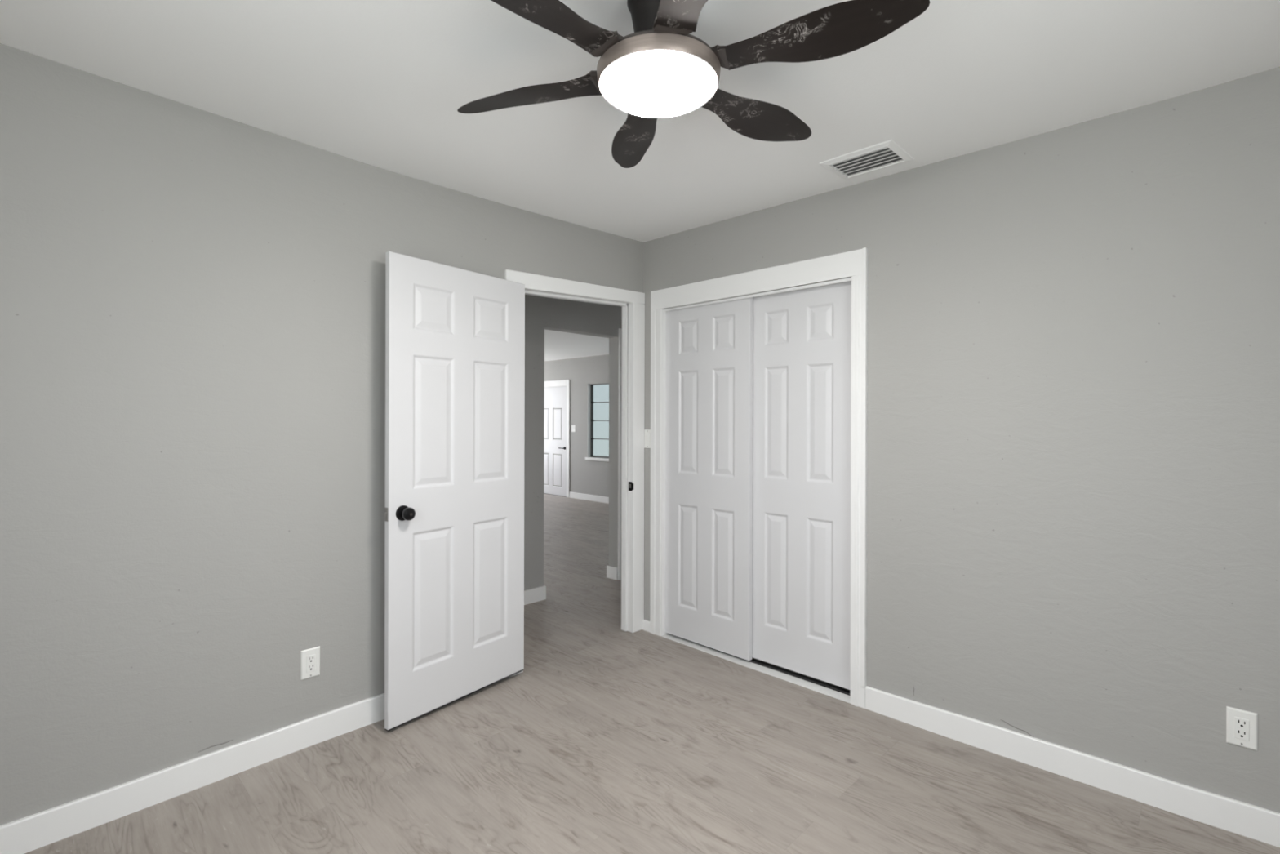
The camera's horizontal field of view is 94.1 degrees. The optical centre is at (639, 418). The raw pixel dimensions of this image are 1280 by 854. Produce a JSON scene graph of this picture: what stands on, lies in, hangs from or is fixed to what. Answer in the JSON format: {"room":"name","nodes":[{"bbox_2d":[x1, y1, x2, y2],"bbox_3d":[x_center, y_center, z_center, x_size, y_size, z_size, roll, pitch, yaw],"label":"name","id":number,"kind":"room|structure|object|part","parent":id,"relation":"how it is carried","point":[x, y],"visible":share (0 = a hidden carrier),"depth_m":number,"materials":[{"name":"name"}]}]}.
{"room":"empty bedroom","nodes":[
{"label":"empty bedroom","id":0,"kind":"room"},
{"bbox_2d":[0,43,643,825],"bbox_3d":[-1.217,0.042,2.584,0.086,2.630,3.450,0,0,44],"label":"wall","id":1,"kind":"structure","parent":0,"point":[193,300],"depth_m":2.11,"materials":[{"name":"grey paint"}]},
{"bbox_2d":[0,693,384,853],"bbox_3d":[-1.511,1.271,2.216,0.014,0.134,2.337,0,0,44],"label":"baseboard","id":2,"kind":"structure","parent":1,"relation":"attached to","point":[28,833],"depth_m":2.09,"materials":[{"name":"white wood"}]},
{"bbox_2d":[300,645,319,679],"bbox_3d":[-1.330,0.986,2.405,0.009,0.116,0.070,0,0,44],"label":"wall outlet","id":3,"kind":"object","parent":1,"relation":"attached to","point":[310,658],"visible":1,"depth_m":2.40,"materials":[{"name":"white plastic"}]},
{"bbox_2d":[306,653,315,672],"bbox_3d":[-1.328,0.986,2.403,0.003,0.067,0.034,0,0,44],"label":"receptacle","id":4,"kind":"object","parent":3,"relation":"attached to","point":[310,658],"depth_m":2.40,"materials":[{"name":"white plastic"}]},
{"bbox_2d":[384,251,524,731],"bbox_3d":[-0.810,0.303,2.776,0.094,2.003,0.777,0,0,36],"label":"door","id":5,"kind":"structure","parent":1,"relation":"in","point":[455,337],"depth_m":2.73,"materials":[{"name":"white paint"}]},
{"bbox_3d":[-1.059,0.400,2.490,0.022,0.057,0.003,0,0,36],"label":"latch plate","id":6,"kind":"part","parent":5,"relation":"part of","materials":[{"name":"grey metal"}]},
{"bbox_3d":[-1.005,0.400,2.530,0.011,0.065,0.065,0,0,36],"label":"knob","id":7,"kind":"part","parent":5,"relation":"part of","materials":[{"name":"black metal"}]},
{"bbox_2d":[505,269,644,677],"bbox_3d":[-0.364,0.266,3.445,0.104,2.130,1.021,0,0,44],"label":"door frame","id":8,"kind":"structure","parent":1,"relation":"attached to","point":[632,303],"depth_m":3.73,"materials":[{"name":"white paint"}]},
{"bbox_3d":[-0.332,-0.739,3.416,0.016,0.119,1.021,0,0,44],"label":"head casing","id":9,"kind":"part","parent":8,"relation":"part of","materials":[{"name":"white wood"}]},
{"bbox_3d":[-0.056,0.421,3.718,0.045,0.057,0.004,0,0,44],"label":"strike plate","id":10,"kind":"part","parent":8,"relation":"part of","materials":[{"name":"black metal"}]},
{"bbox_3d":[-0.013,0.303,3.746,0.016,2.057,0.100,0,0,44],"label":"casing","id":11,"kind":"part","parent":8,"relation":"part of","materials":[{"name":"white wood"}]},
{"bbox_2d":[524,294,621,590],"bbox_3d":[-0.777,0.043,4.391,0.110,2.630,7.950,0,0,44],"label":"wall","id":12,"kind":"structure","parent":0,"point":[541,313],"depth_m":4.37,"materials":[{"name":"grey paint"}]},
{"bbox_2d":[524,585,546,604],"bbox_3d":[-2.109,1.277,3.021,0.124,0.101,3.933,0,0,44],"label":"baseboard","id":13,"kind":"structure","parent":12,"relation":"attached to","point":[535,594],"depth_m":4.31,"materials":[{"name":"white wood"}]},
{"bbox_2d":[606,565,617,579],"bbox_3d":[-0.234,1.282,4.959,0.122,0.101,0.013,0,0,44],"label":"baseboard","id":14,"kind":"structure","parent":12,"relation":"attached to","point":[611,571],"depth_m":4.95,"materials":[{"name":"white wood"}]},
{"bbox_2d":[617,328,622,579],"bbox_3d":[-0.168,0.291,4.925,0.016,2.076,0.021,0,0,44],"label":"trim","id":15,"kind":"structure","parent":12,"relation":"attached to","point":[620,329],"depth_m":4.92,"materials":[{"name":"white wood"}]},
{"bbox_2d":[543,354,608,497],"bbox_3d":[-0.442,0.044,9.424,6.665,2.630,0.120,0,0,44],"label":"wall","id":16,"kind":"structure","parent":0,"point":[588,477],"depth_m":9.85,"materials":[{"name":"grey paint"}]},
{"bbox_2d":[543,386,566,496],"bbox_3d":[-1.571,0.380,10.420,0.900,1.868,0.080,0,0,44],"label":"door","id":17,"kind":"structure","parent":16,"relation":"in","point":[554,397],"depth_m":10.33,"materials":[{"name":"white paint"}]},
{"bbox_2d":[543,379,569,497],"bbox_3d":[-1.565,0.333,10.431,1.051,1.994,0.028,0,0,44],"label":"door frame","id":18,"kind":"structure","parent":16,"relation":"attached to","point":[564,382],"depth_m":10.08,"materials":[{"name":"wood"}]},
{"bbox_3d":[-1.563,-0.611,10.425,0.904,0.106,0.018,0,0,44],"label":"head casing","id":19,"kind":"part","parent":18,"relation":"part of","materials":[{"name":"white wood"}]},
{"bbox_3d":[-1.217,0.333,10.085,0.069,1.992,0.018,0,0,44],"label":"casing","id":20,"kind":"part","parent":18,"relation":"part of","materials":[{"name":"white wood"}]},
{"bbox_2d":[571,425,575,431],"bbox_3d":[-1.119,0.162,9.994,0.105,0.116,0.010,0,0,44],"label":"light switch","id":21,"kind":"object","parent":16,"relation":"attached to","point":[573,427],"visible":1,"depth_m":9.99,"materials":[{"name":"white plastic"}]},
{"bbox_2d":[568,491,608,503],"bbox_3d":[0.311,1.284,8.592,4.200,0.099,0.014,0,0,44],"label":"baseboard","id":22,"kind":"structure","parent":16,"relation":"attached to","point":[571,495],"depth_m":9.70,"materials":[{"name":"white wood"}]},
{"bbox_2d":[585,383,608,461],"bbox_3d":[0.477,0.055,8.492,3.718,1.234,0.130,0,0,44],"label":"window","id":23,"kind":"structure","parent":16,"relation":"in","point":[598,393],"depth_m":9.67,"materials":[{"name":"clear glass"}]},
{"bbox_3d":[0.461,0.651,8.478,3.718,0.042,0.090,0,0,44],"label":"sill","id":24,"kind":"part","parent":23,"relation":"part of","materials":[{"name":"white wood"}]},
{"bbox_3d":[0.483,0.181,8.546,3.544,0.295,0.005,0,0,44],"label":"pane","id":25,"kind":"part","parent":23,"relation":"part of","materials":[{"name":"clear glass"}]},
{"bbox_3d":[0.482,0.478,8.546,3.544,0.295,0.005,0,0,44],"label":"pane","id":26,"kind":"part","parent":23,"relation":"part of","materials":[{"name":"clear glass"}]},
{"bbox_3d":[0.485,-0.413,8.546,3.544,0.295,0.005,0,0,44],"label":"pane","id":27,"kind":"part","parent":23,"relation":"part of","materials":[{"name":"clear glass"}]},
{"bbox_3d":[0.484,-0.116,8.546,3.544,0.295,0.005,0,0,44],"label":"pane","id":28,"kind":"part","parent":23,"relation":"part of","materials":[{"name":"clear glass"}]},
{"bbox_2d":[544,328,608,361],"bbox_3d":[-3.156,-1.076,6.718,6.560,0.105,7.950,0,0,44],"label":"ceiling","id":29,"kind":"structure","parent":0,"point":[558,345],"depth_m":8.29,"materials":[{"name":"paint"}]},
{"bbox_2d":[621,306,622,460],"bbox_3d":[0.172,0.045,4.676,0.850,2.630,0.075,0,0,44],"label":"wall","id":30,"kind":"structure","parent":0,"point":[621,306],"depth_m":4.94,"materials":[{"name":"grey paint"}]},
{"bbox_2d":[0,0,1279,242],"bbox_3d":[0.049,-1.112,1.448,3.410,0.038,3.410,0,0,44],"label":"ceiling","id":31,"kind":"structure","parent":0,"point":[384,84],"depth_m":1.94,"materials":[{"name":"paint"}]},
{"bbox_2d":[457,0,929,168],"bbox_3d":[0.049,-0.979,1.587,1.208,0.261,1.292,0,0,44],"label":"ceiling fan","id":32,"kind":"object","parent":31,"relation":"hanging from","point":[660,69],"visible":1,"depth_m":1.49,"materials":[{"name":"black wood"}]},
{"bbox_3d":[-0.340,-0.934,1.728,0.477,0.041,0.141,0,0,24],"label":"blade","id":33,"kind":"part","parent":32,"relation":"part of","materials":[{"name":"brown wood"}]},
{"bbox_3d":[-0.268,-0.933,1.320,0.477,0.041,0.141,0,0,-36],"label":"blade","id":34,"kind":"part","parent":32,"relation":"part of","materials":[{"name":"brown wood"}]},
{"bbox_3d":[-0.097,-0.930,1.639,0.096,0.023,0.093,0,0,24],"label":"blade arm","id":35,"kind":"part","parent":32,"relation":"part of","materials":[{"name":"brown metal"}]},
{"bbox_3d":[-0.069,-0.930,1.486,0.096,0.023,0.093,0,0,-36],"label":"blade arm","id":36,"kind":"part","parent":32,"relation":"part of","materials":[{"name":"brown metal"}]},
{"bbox_3d":[-0.023,-0.933,1.994,0.141,0.041,0.477,0,0,-6],"label":"blade","id":37,"kind":"part","parent":32,"relation":"part of","materials":[{"name":"brown wood"}]},
{"bbox_3d":[0.077,-0.929,1.433,0.093,0.023,0.096,0,0,-6],"label":"blade arm","id":38,"kind":"part","parent":32,"relation":"part of","materials":[{"name":"brown metal"}]},
{"bbox_3d":[0.121,-0.932,1.179,0.141,0.041,0.477,0,0,-6],"label":"blade","id":39,"kind":"part","parent":32,"relation":"part of","materials":[{"name":"brown wood"}]},
{"bbox_3d":[0.196,-0.929,1.534,0.096,0.023,0.093,0,0,24],"label":"blade arm","id":40,"kind":"part","parent":32,"relation":"part of","materials":[{"name":"brown metal"}]},
{"bbox_3d":[0.366,-0.932,1.853,0.477,0.041,0.141,0,0,-36],"label":"blade","id":41,"kind":"part","parent":32,"relation":"part of","materials":[{"name":"brown wood"}]},
{"bbox_3d":[0.438,-0.932,1.445,0.477,0.041,0.141,0,0,24],"label":"blade","id":42,"kind":"part","parent":32,"relation":"part of","materials":[{"name":"brown wood"}]},
{"bbox_2d":[818,139,914,180],"bbox_3d":[0.973,-1.102,2.557,0.312,0.011,0.248,0,0,44],"label":"ceiling vent","id":43,"kind":"object","parent":31,"relation":"in","point":[888,153],"visible":1,"depth_m":2.54,"materials":[{"name":"metal"}]},
{"bbox_2d":[23,493,1279,853],"bbox_3d":[-1.312,1.326,5.392,10.860,0.024,7.160,0,0,44],"label":"floor","id":44,"kind":"structure","parent":0,"point":[608,739],"depth_m":2.17,"materials":[{"name":"plastic"}]},
{"bbox_2d":[661,633,849,702],"bbox_3d":[0.600,1.341,3.275,1.205,0.021,0.110,0,0,44],"label":"door track","id":45,"kind":"object","parent":44,"relation":"on","point":[806,682],"visible":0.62,"depth_m":3.14,"materials":[{"name":"silver metal"}]},
{"bbox_2d":[643,66,1279,813],"bbox_3d":[1.256,0.049,2.648,3.535,2.630,0.101,0,0,44],"label":"wall","id":46,"kind":"structure","parent":0,"point":[1073,446],"depth_m":2.22,"materials":[{"name":"grey paint"}]},
{"bbox_2d":[642,619,649,631],"bbox_3d":[0.040,1.303,3.754,0.080,0.062,0.014,0,0,44],"label":"baseboard","id":47,"kind":"structure","parent":46,"relation":"attached to","point":[646,624],"depth_m":3.75,"materials":[{"name":"white wood"}]},
{"bbox_2d":[644,429,650,448],"bbox_3d":[0.049,0.126,3.752,0.062,0.116,0.010,0,0,44],"label":"light switch","id":48,"kind":"object","parent":46,"relation":"attached to","point":[646,432],"visible":1,"depth_m":3.75,"materials":[{"name":"white plastic"}]},
{"bbox_2d":[665,297,753,660],"bbox_3d":[0.386,0.313,3.480,0.622,2.015,0.034,0,0,44],"label":"door","id":49,"kind":"structure","parent":46,"relation":"in","point":[708,354],"depth_m":3.44,"materials":[{"name":"white paint"}]},
{"bbox_2d":[649,247,867,708],"bbox_3d":[0.594,0.275,3.280,1.375,2.141,0.123,0,0,44],"label":"door frame","id":50,"kind":"structure","parent":46,"relation":"attached to","point":[852,265],"depth_m":2.99,"materials":[{"name":"white wood"}]},
{"bbox_3d":[0.099,0.334,3.695,0.087,2.017,0.020,0,0,44],"label":"casing","id":51,"kind":"part","parent":50,"relation":"part of","materials":[{"name":"white wood"}]},
{"bbox_3d":[0.558,-0.734,3.252,1.358,0.121,0.016,0,0,44],"label":"head casing","id":52,"kind":"part","parent":50,"relation":"part of","materials":[{"name":"white wood"}]},
{"bbox_3d":[1.026,0.276,2.788,0.069,2.141,0.023,0,0,44],"label":"casing","id":53,"kind":"part","parent":50,"relation":"part of","materials":[{"name":"white wood"}]},
{"bbox_2d":[751,280,851,689],"bbox_3d":[0.834,0.314,3.099,0.628,2.005,0.034,0,0,44],"label":"door","id":54,"kind":"structure","parent":46,"relation":"in","point":[802,338],"depth_m":3.06,"materials":[{"name":"white paint"}]},
{"bbox_2d":[865,685,1279,847],"bbox_3d":[1.732,1.286,2.102,1.906,0.127,0.014,0,0,44],"label":"baseboard","id":55,"kind":"structure","parent":46,"relation":"attached to","point":[1250,820],"depth_m":2.17,"materials":[{"name":"white wood"}]},
{"bbox_2d":[1226,706,1257,750],"bbox_3d":[1.931,0.993,1.911,0.070,0.116,0.009,0,0,44],"label":"wall outlet","id":56,"kind":"object","parent":46,"relation":"attached to","point":[1241,725],"visible":1,"depth_m":1.91,"materials":[{"name":"white plastic"}]},
{"bbox_2d":[1234,716,1248,741],"bbox_3d":[1.929,0.993,1.909,0.034,0.067,0.003,0,0,44],"label":"receptacle","id":57,"kind":"object","parent":56,"relation":"attached to","point":[1241,723],"depth_m":1.91,"materials":[{"name":"white plastic"}]}
]}

